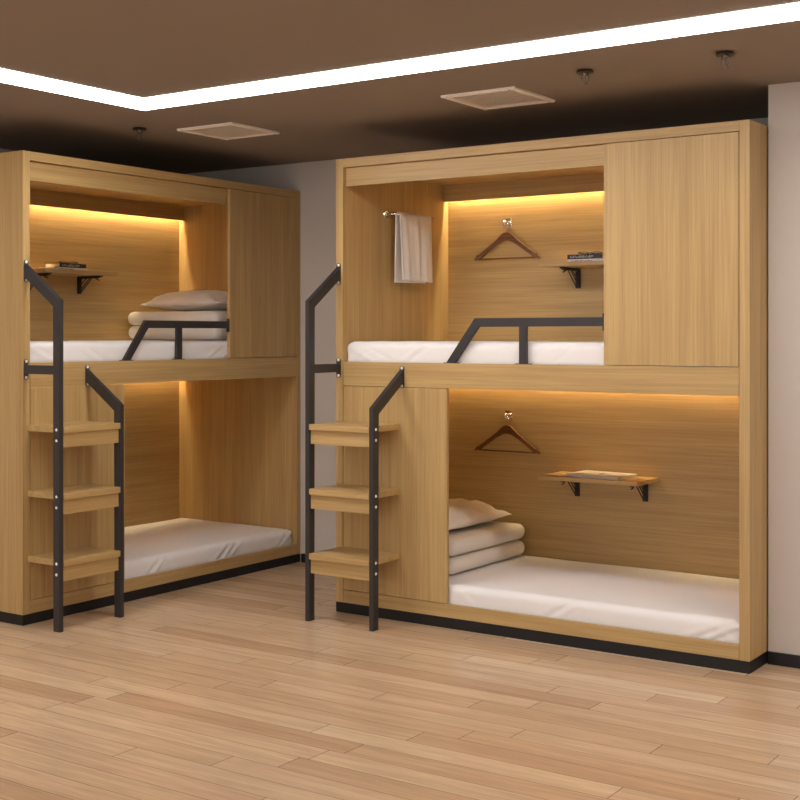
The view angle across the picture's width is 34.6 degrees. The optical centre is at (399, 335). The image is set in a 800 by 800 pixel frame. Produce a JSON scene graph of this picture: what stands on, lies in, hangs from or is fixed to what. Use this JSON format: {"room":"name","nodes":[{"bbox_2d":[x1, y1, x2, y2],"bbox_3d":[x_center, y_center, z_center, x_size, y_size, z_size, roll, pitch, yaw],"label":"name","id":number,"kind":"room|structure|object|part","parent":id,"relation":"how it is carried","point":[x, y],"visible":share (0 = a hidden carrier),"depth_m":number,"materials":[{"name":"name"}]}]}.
{"room":"dormitory","nodes":[
{"label":"dormitory","id":0,"kind":"room"},
{"bbox_2d":[0,149,12,152],"bbox_3d":[-4.326,0.162,4.279,0.155,2.417,10.000,0,0,34],"label":"wall","id":1,"kind":"structure","parent":0,"point":[1,150],"depth_m":7.22,"materials":[{"name":"beige paint"}]},
{"bbox_2d":[0,562,799,799],"bbox_3d":[-0.535,1.420,1.722,9.300,0.100,10.250,0,0,34],"label":"floor","id":2,"kind":"structure","parent":0,"point":[224,689],"depth_m":4.67,"materials":[{"name":"brown wood"}]},
{"bbox_2d":[0,150,299,625],"bbox_3d":[-1.601,0.247,7.214,0.997,2.245,2.098,0,0,34],"label":"bunk bed","id":3,"kind":"object","parent":2,"relation":"on","point":[217,440],"visible":0.91,"depth_m":7.50,"materials":[{"name":"brown wood"}]},
{"bbox_3d":[-2.180,0.223,6.366,0.997,2.195,0.043,0,0,34],"label":"panel","id":4,"kind":"part","parent":3,"relation":"part of","materials":[{"name":"brown wood"}]},
{"bbox_2d":[24,260,123,632],"bbox_3d":[-1.560,0.506,6.165,0.253,1.728,0.411,0,0,34],"label":"ladder","id":5,"kind":"object","parent":3,"relation":"attached to","point":[84,561],"visible":1,"depth_m":6.06,"materials":[{"name":"grey metal"}]},
{"bbox_3d":[-1.768,0.160,6.080,0.004,0.097,0.025,0,0,34],"label":"wall plate","id":6,"kind":"part","parent":5,"relation":"part of","materials":[{"name":"grey metal"}]},
{"bbox_2d":[30,268,118,293],"bbox_3d":[-1.909,-0.308,7.377,0.261,0.125,0.544,0,0,34],"label":"wall shelf","id":7,"kind":"object","parent":3,"relation":"attached to","point":[82,274],"visible":0.7,"depth_m":7.39,"materials":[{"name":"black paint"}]},
{"bbox_2d":[39,267,87,270],"bbox_3d":[-1.931,-0.380,7.380,0.140,0.016,0.240,0,0,34],"label":"book","id":8,"kind":"object","parent":7,"relation":"on","point":[39,267],"visible":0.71,"depth_m":7.31,"materials":[{"name":"white paper"}]},
{"bbox_2d":[45,263,85,267],"bbox_3d":[-1.923,-0.400,7.397,0.126,0.024,0.195,0,0,34],"label":"book","id":9,"kind":"object","parent":8,"relation":"on","point":[69,265],"visible":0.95,"depth_m":7.34,"materials":[{"name":"grey paper"}]},
{"bbox_3d":[-1.593,0.752,6.360,0.020,1.005,0.603,0,0,34],"label":"screen panel","id":10,"kind":"part","parent":3,"relation":"part of","materials":[{"name":"brown wood"}]},
{"bbox_3d":[-2.001,0.232,7.488,0.014,2.125,2.011,0,0,34],"label":"panel","id":11,"kind":"part","parent":3,"relation":"part of","materials":[{"name":"brown wood"}]},
{"bbox_2d":[30,188,183,220],"bbox_3d":[-1.970,-0.786,7.466,0.033,0.092,2.011,0,0,34],"label":"light","id":12,"kind":"object","parent":3,"relation":"attached to","point":[41,200],"depth_m":7.72,"materials":[{"name":"beige"}]},
{"bbox_2d":[30,340,270,362],"bbox_3d":[-1.595,0.091,7.211,0.938,0.128,2.010,0,0,34],"label":"mattress","id":13,"kind":"object","parent":3,"relation":"on","point":[73,350],"visible":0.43,"depth_m":6.65,"materials":[{"name":"white fabric"}]},
{"bbox_2d":[129,326,226,339],"bbox_3d":[-1.219,-0.018,7.848,0.738,0.084,0.527,0,0,34],"label":"quilt","id":14,"kind":"object","parent":13,"relation":"on","point":[152,333],"visible":0.38,"depth_m":7.56,"materials":[{"name":"beige fabric"}]},
{"bbox_2d":[128,311,226,324],"bbox_3d":[-1.224,-0.104,7.848,0.737,0.084,0.526,0,0,34],"label":"quilt","id":15,"kind":"object","parent":14,"relation":"on","point":[134,318],"visible":0.35,"depth_m":7.60,"materials":[{"name":"beige fabric"}]},
{"bbox_2d":[141,290,226,310],"bbox_3d":[-1.207,-0.214,7.883,0.660,0.130,0.440,0,0,34],"label":"pillow","id":16,"kind":"object","parent":15,"relation":"on","point":[192,300],"visible":0.7,"depth_m":7.72,"materials":[{"name":"beige fabric"}]},
{"bbox_3d":[-1.598,-0.853,7.213,0.990,0.042,2.010,0,0,34],"label":"panel","id":17,"kind":"part","parent":3,"relation":"part of","materials":[{"name":"brown wood"}]},
{"bbox_3d":[-1.197,0.188,6.939,0.020,0.118,2.008,0,0,34],"label":"rail","id":18,"kind":"part","parent":3,"relation":"part of","materials":[{"name":"brown wood"}]},
{"bbox_3d":[-1.197,1.288,6.939,0.020,0.062,2.008,0,0,34],"label":"rail","id":19,"kind":"part","parent":3,"relation":"part of","materials":[{"name":"brown wood"}]},
{"bbox_3d":[-1.199,0.023,6.936,0.018,0.206,0.799,0,0,34],"label":"guard rail","id":20,"kind":"part","parent":3,"relation":"part of","materials":[{"name":"grey metal"}]},
{"bbox_3d":[-1.195,0.044,6.942,0.018,0.169,0.037,0,0,34],"label":"rail post","id":21,"kind":"part","parent":3,"relation":"part of","materials":[{"name":"grey metal"}]},
{"bbox_2d":[125,518,291,578],"bbox_3d":[-1.596,1.231,7.211,0.938,0.127,2.009,0,0,34],"label":"mattress","id":22,"kind":"object","parent":3,"relation":"on","point":[150,548],"visible":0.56,"depth_m":7.39,"materials":[{"name":"white fabric"}]},
{"bbox_3d":[-1.021,0.223,8.063,0.997,2.195,0.043,0,0,34],"label":"panel","id":23,"kind":"part","parent":3,"relation":"part of","materials":[{"name":"brown wood"}]},
{"bbox_3d":[-0.800,-0.351,7.520,0.020,0.956,0.599,0,0,34],"label":"screen panel","id":24,"kind":"part","parent":3,"relation":"part of","materials":[{"name":"brown wood"}]},
{"bbox_2d":[336,119,767,673],"bbox_3d":[0.830,0.247,6.206,2.098,2.245,0.997,0,0,34],"label":"bunk bed","id":25,"kind":"object","parent":2,"relation":"on","point":[677,216],"visible":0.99,"depth_m":6.24,"materials":[{"name":"brown wood"}]},
{"bbox_2d":[305,263,403,631],"bbox_3d":[-0.220,0.506,6.166,0.411,1.728,0.253,0,0,34],"label":"ladder","id":26,"kind":"object","parent":25,"relation":"attached to","point":[346,562],"visible":1,"depth_m":6.11,"materials":[{"name":"grey metal"}]},
{"bbox_3d":[-0.304,0.160,6.374,0.025,0.097,0.004,0,0,34],"label":"wall plate","id":27,"kind":"part","parent":26,"relation":"part of","materials":[{"name":"grey metal"}]},
{"bbox_3d":[-0.304,-0.305,6.374,0.025,0.107,0.004,0,0,34],"label":"wall plate","id":28,"kind":"part","parent":26,"relation":"part of","materials":[{"name":"grey metal"}]},
{"bbox_3d":[0.009,0.199,6.160,0.025,0.107,0.004,0,0,34],"label":"wall plate","id":29,"kind":"part","parent":26,"relation":"part of","materials":[{"name":"grey metal"}]},
{"bbox_3d":[-0.019,0.223,6.786,0.043,2.195,0.997,0,0,34],"label":"panel","id":30,"kind":"part","parent":25,"relation":"part of","materials":[{"name":"brown wood"}]},
{"bbox_3d":[-0.025,0.752,6.198,0.603,1.005,0.020,0,0,34],"label":"screen panel","id":31,"kind":"part","parent":25,"relation":"part of","materials":[{"name":"brown wood"}]},
{"bbox_2d":[384,211,434,219],"bbox_3d":[0.054,-0.629,6.796,0.064,0.036,0.396,0,0,34],"label":"towel bar","id":32,"kind":"object","parent":25,"relation":"attached to","point":[386,213],"visible":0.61,"depth_m":6.65,"materials":[{"name":"silver metal"}]},
{"bbox_2d":[394,212,432,282],"bbox_3d":[0.078,-0.458,6.766,0.062,0.368,0.310,0,0,34],"label":"towel","id":33,"kind":"object","parent":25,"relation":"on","point":[413,232],"visible":1,"depth_m":6.73,"materials":[{"name":"white fabric"}]},
{"bbox_2d":[503,218,510,227],"bbox_3d":[0.571,-0.608,6.932,0.044,0.052,0.047,0,0,34],"label":"wall hook","id":34,"kind":"object","parent":25,"relation":"attached to","point":[506,220],"visible":1,"depth_m":6.94,"materials":[{"name":"silver metal"}]},
{"bbox_2d":[474,223,539,260],"bbox_3d":[0.574,-0.507,6.923,0.408,0.196,0.012,0,0,34],"label":"hanger","id":35,"kind":"object","parent":34,"relation":"hanging from","point":[506,236],"visible":1,"depth_m":6.92,"materials":[{"name":"brown wood"}]},
{"bbox_2d":[504,410,511,419],"bbox_3d":[0.576,0.430,6.929,0.044,0.052,0.047,0,0,34],"label":"wall hook","id":36,"kind":"object","parent":25,"relation":"attached to","point":[508,413],"visible":1,"depth_m":6.94,"materials":[{"name":"silver metal"}]},
{"bbox_2d":[475,416,540,454],"bbox_3d":[0.577,0.532,6.921,0.408,0.196,0.012,0,0,34],"label":"hanger","id":37,"kind":"object","parent":36,"relation":"hanging from","point":[506,429],"visible":1,"depth_m":6.91,"materials":[{"name":"brown wood"}]},
{"bbox_3d":[0.557,0.044,5.801,0.037,0.169,0.018,0,0,34],"label":"rail post","id":38,"kind":"part","parent":25,"relation":"part of","materials":[{"name":"grey metal"}]},
{"bbox_2d":[444,173,603,201],"bbox_3d":[1.082,-0.786,6.575,2.011,0.092,0.033,0,0,34],"label":"light","id":39,"kind":"object","parent":25,"relation":"attached to","point":[590,185],"depth_m":6.83,"materials":[{"name":"beige"}]},
{"bbox_3d":[0.551,0.023,5.805,0.799,0.206,0.018,0,0,34],"label":"guard rail","id":40,"kind":"part","parent":25,"relation":"part of","materials":[{"name":"grey metal"}]},
{"bbox_2d":[347,341,720,366],"bbox_3d":[0.826,0.091,6.201,2.009,0.127,0.938,0,0,34],"label":"mattress","id":41,"kind":"object","parent":25,"relation":"on","point":[476,352],"visible":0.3,"depth_m":5.97,"materials":[{"name":"white fabric"}]},
{"bbox_3d":[0.828,-0.853,6.203,2.010,0.042,0.990,0,0,34],"label":"panel","id":42,"kind":"part","parent":25,"relation":"part of","materials":[{"name":"brown wood"}]},
{"bbox_3d":[0.554,0.188,5.803,2.008,0.118,0.020,0,0,34],"label":"rail","id":43,"kind":"part","parent":25,"relation":"part of","materials":[{"name":"brown wood"}]},
{"bbox_3d":[0.554,1.288,5.803,2.008,0.062,0.020,0,0,34],"label":"rail","id":44,"kind":"part","parent":25,"relation":"part of","materials":[{"name":"brown wood"}]},
{"bbox_2d":[539,260,603,287],"bbox_3d":[1.004,-0.308,6.506,0.544,0.125,0.261,0,0,34],"label":"wall shelf","id":45,"kind":"object","parent":25,"relation":"attached to","point":[575,266],"visible":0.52,"depth_m":6.54,"materials":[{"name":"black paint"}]},
{"bbox_2d":[567,258,603,261],"bbox_3d":[0.992,-0.380,6.539,0.240,0.016,0.140,0,0,34],"label":"book","id":46,"kind":"object","parent":45,"relation":"on","point":[594,259],"visible":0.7,"depth_m":6.49,"materials":[{"name":"white paper"}]},
{"bbox_2d":[567,253,603,258],"bbox_3d":[0.969,-0.400,6.558,0.195,0.024,0.126,0,0,34],"label":"book","id":47,"kind":"object","parent":46,"relation":"on","point":[577,256],"visible":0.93,"depth_m":6.50,"materials":[{"name":"grey paper"}]},
{"bbox_2d":[578,251,601,253],"bbox_3d":[0.966,-0.419,6.523,0.126,0.013,0.072,0,0,14],"label":"eyeglasses","id":48,"kind":"object","parent":47,"relation":"on","point":[596,251],"visible":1,"depth_m":6.51,"materials":[{"name":"grey"}]},
{"bbox_3d":[1.103,0.232,6.606,2.011,2.125,0.014,0,0,34],"label":"panel","id":49,"kind":"part","parent":25,"relation":"part of","materials":[{"name":"brown wood"}]},
{"bbox_2d":[449,555,738,643],"bbox_3d":[0.826,1.230,6.202,2.010,0.128,0.939,0,0,34],"label":"mattress","id":50,"kind":"object","parent":25,"relation":"on","point":[653,600],"visible":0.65,"depth_m":5.87,"materials":[{"name":"white fabric"}]},
{"bbox_2d":[449,540,524,573],"bbox_3d":[0.251,1.121,6.658,0.526,0.084,0.737,0,0,34],"label":"quilt","id":51,"kind":"object","parent":50,"relation":"on","point":[477,558],"visible":0.3,"depth_m":6.47,"materials":[{"name":"beige fabric"}]},
{"bbox_2d":[449,521,524,555],"bbox_3d":[0.251,1.036,6.662,0.527,0.084,0.736,0,0,34],"label":"quilt","id":52,"kind":"object","parent":51,"relation":"on","point":[467,539],"visible":0.38,"depth_m":6.54,"materials":[{"name":"beige fabric"}]},
{"bbox_2d":[449,498,511,529],"bbox_3d":[0.229,0.927,6.691,0.440,0.128,0.660,0,0,34],"label":"pillow","id":53,"kind":"object","parent":52,"relation":"on","point":[463,513],"visible":0.45,"depth_m":6.61,"materials":[{"name":"beige fabric"}]},
{"bbox_2d":[538,471,657,501],"bbox_3d":[1.001,0.776,6.508,0.544,0.125,0.261,0,0,34],"label":"wall shelf","id":54,"kind":"object","parent":25,"relation":"attached to","point":[637,481],"visible":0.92,"depth_m":6.44,"materials":[{"name":"brown wood"}]},
{"bbox_2d":[565,470,637,479],"bbox_3d":[1.020,0.706,6.512,0.300,0.016,0.204,0,0,39],"label":"book","id":55,"kind":"object","parent":54,"relation":"on","point":[585,473],"visible":1,"depth_m":6.46,"materials":[{"name":"beige paper"}]},
{"bbox_3d":[0.884,-0.058,5.578,0.006,0.076,0.019,0,0,34],"label":"mounting plate","id":56,"kind":"part","parent":25,"relation":"part of","materials":[{"name":"grey metal"}]},
{"bbox_3d":[1.135,-0.351,5.406,0.599,0.956,0.020,0,0,34],"label":"screen panel","id":57,"kind":"part","parent":25,"relation":"part of","materials":[{"name":"brown wood"}]},
{"bbox_3d":[1.678,0.223,5.627,0.043,2.195,0.997,0,0,34],"label":"panel","id":58,"kind":"part","parent":25,"relation":"part of","materials":[{"name":"brown wood"}]},
{"bbox_2d":[0,0,799,173],"bbox_3d":[-0.535,-1.097,1.722,9.300,0.100,10.250,0,0,34],"label":"ceiling","id":59,"kind":"structure","parent":0,"point":[137,48],"depth_m":5.12,"materials":[{"name":"brown paint"}]},
{"bbox_2d":[132,127,146,139],"bbox_3d":[-1.312,-1.017,6.478,0.072,0.058,0.072,0,0,34],"label":"sprinkler","id":60,"kind":"object","parent":59,"relation":"attached to","point":[139,129],"visible":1,"depth_m":6.47,"materials":[{"name":"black metal"}]},
{"bbox_2d":[177,122,279,139],"bbox_3d":[-0.873,-1.040,6.552,0.368,0.013,0.368,0,0,34],"label":"ceiling vent","id":61,"kind":"object","parent":59,"relation":"in","point":[229,130],"visible":1,"depth_m":6.53,"materials":[{"name":"beige metal"}]},
{"bbox_2d":[0,2,799,109],"bbox_3d":[-0.459,-1.045,1.371,6.378,0.003,6.758,0,0,34],"label":"recessed light","id":62,"kind":"object","parent":59,"relation":"in","point":[788,12],"visible":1,"depth_m":4.91,"materials":[{"name":"white plastic"}]},
{"bbox_2d":[441,86,554,109],"bbox_3d":[0.432,-1.040,5.649,0.368,0.013,0.368,0,0,34],"label":"ceiling vent","id":63,"kind":"object","parent":59,"relation":"in","point":[513,96],"visible":1,"depth_m":5.64,"materials":[{"name":"beige metal"}]},
{"bbox_2d":[576,69,593,85],"bbox_3d":[0.729,-1.017,5.069,0.072,0.058,0.072,0,0,34],"label":"sprinkler","id":64,"kind":"object","parent":59,"relation":"attached to","point":[584,72],"visible":1,"depth_m":5.06,"materials":[{"name":"brown"}]},
{"bbox_2d":[715,51,734,68],"bbox_3d":[1.200,-1.017,4.748,0.072,0.058,0.072,0,0,34],"label":"sprinkler","id":65,"kind":"object","parent":59,"relation":"attached to","point":[724,54],"visible":1,"depth_m":4.74,"materials":[{"name":"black metal"}]},
{"bbox_2d":[187,118,767,561],"bbox_3d":[0.240,0.162,7.288,4.304,2.417,0.120,0,0,34],"label":"wall","id":66,"kind":"structure","parent":0,"point":[315,181],"depth_m":7.71,"materials":[{"name":"beige paint"}]},
{"bbox_2d":[301,553,304,562],"bbox_3d":[-0.178,1.344,7.494,1.012,0.052,0.012,0,0,34],"label":"baseboard","id":67,"kind":"structure","parent":66,"relation":"attached to","point":[302,554],"depth_m":7.77,"materials":[{"name":"black"}]},
{"bbox_2d":[768,82,799,654],"bbox_3d":[3.858,0.162,4.341,4.996,2.417,0.909,0,0,34],"label":"wall","id":68,"kind":"structure","parent":0,"point":[784,98],"depth_m":5.34,"materials":[{"name":"beige paint"}]},
{"bbox_2d":[768,651,799,668],"bbox_3d":[3.553,1.344,3.991,4.885,0.052,0.012,0,0,34],"label":"baseboard","id":69,"kind":"structure","parent":68,"relation":"attached to","point":[774,658],"depth_m":5.33,"materials":[{"name":"black"}]}
]}

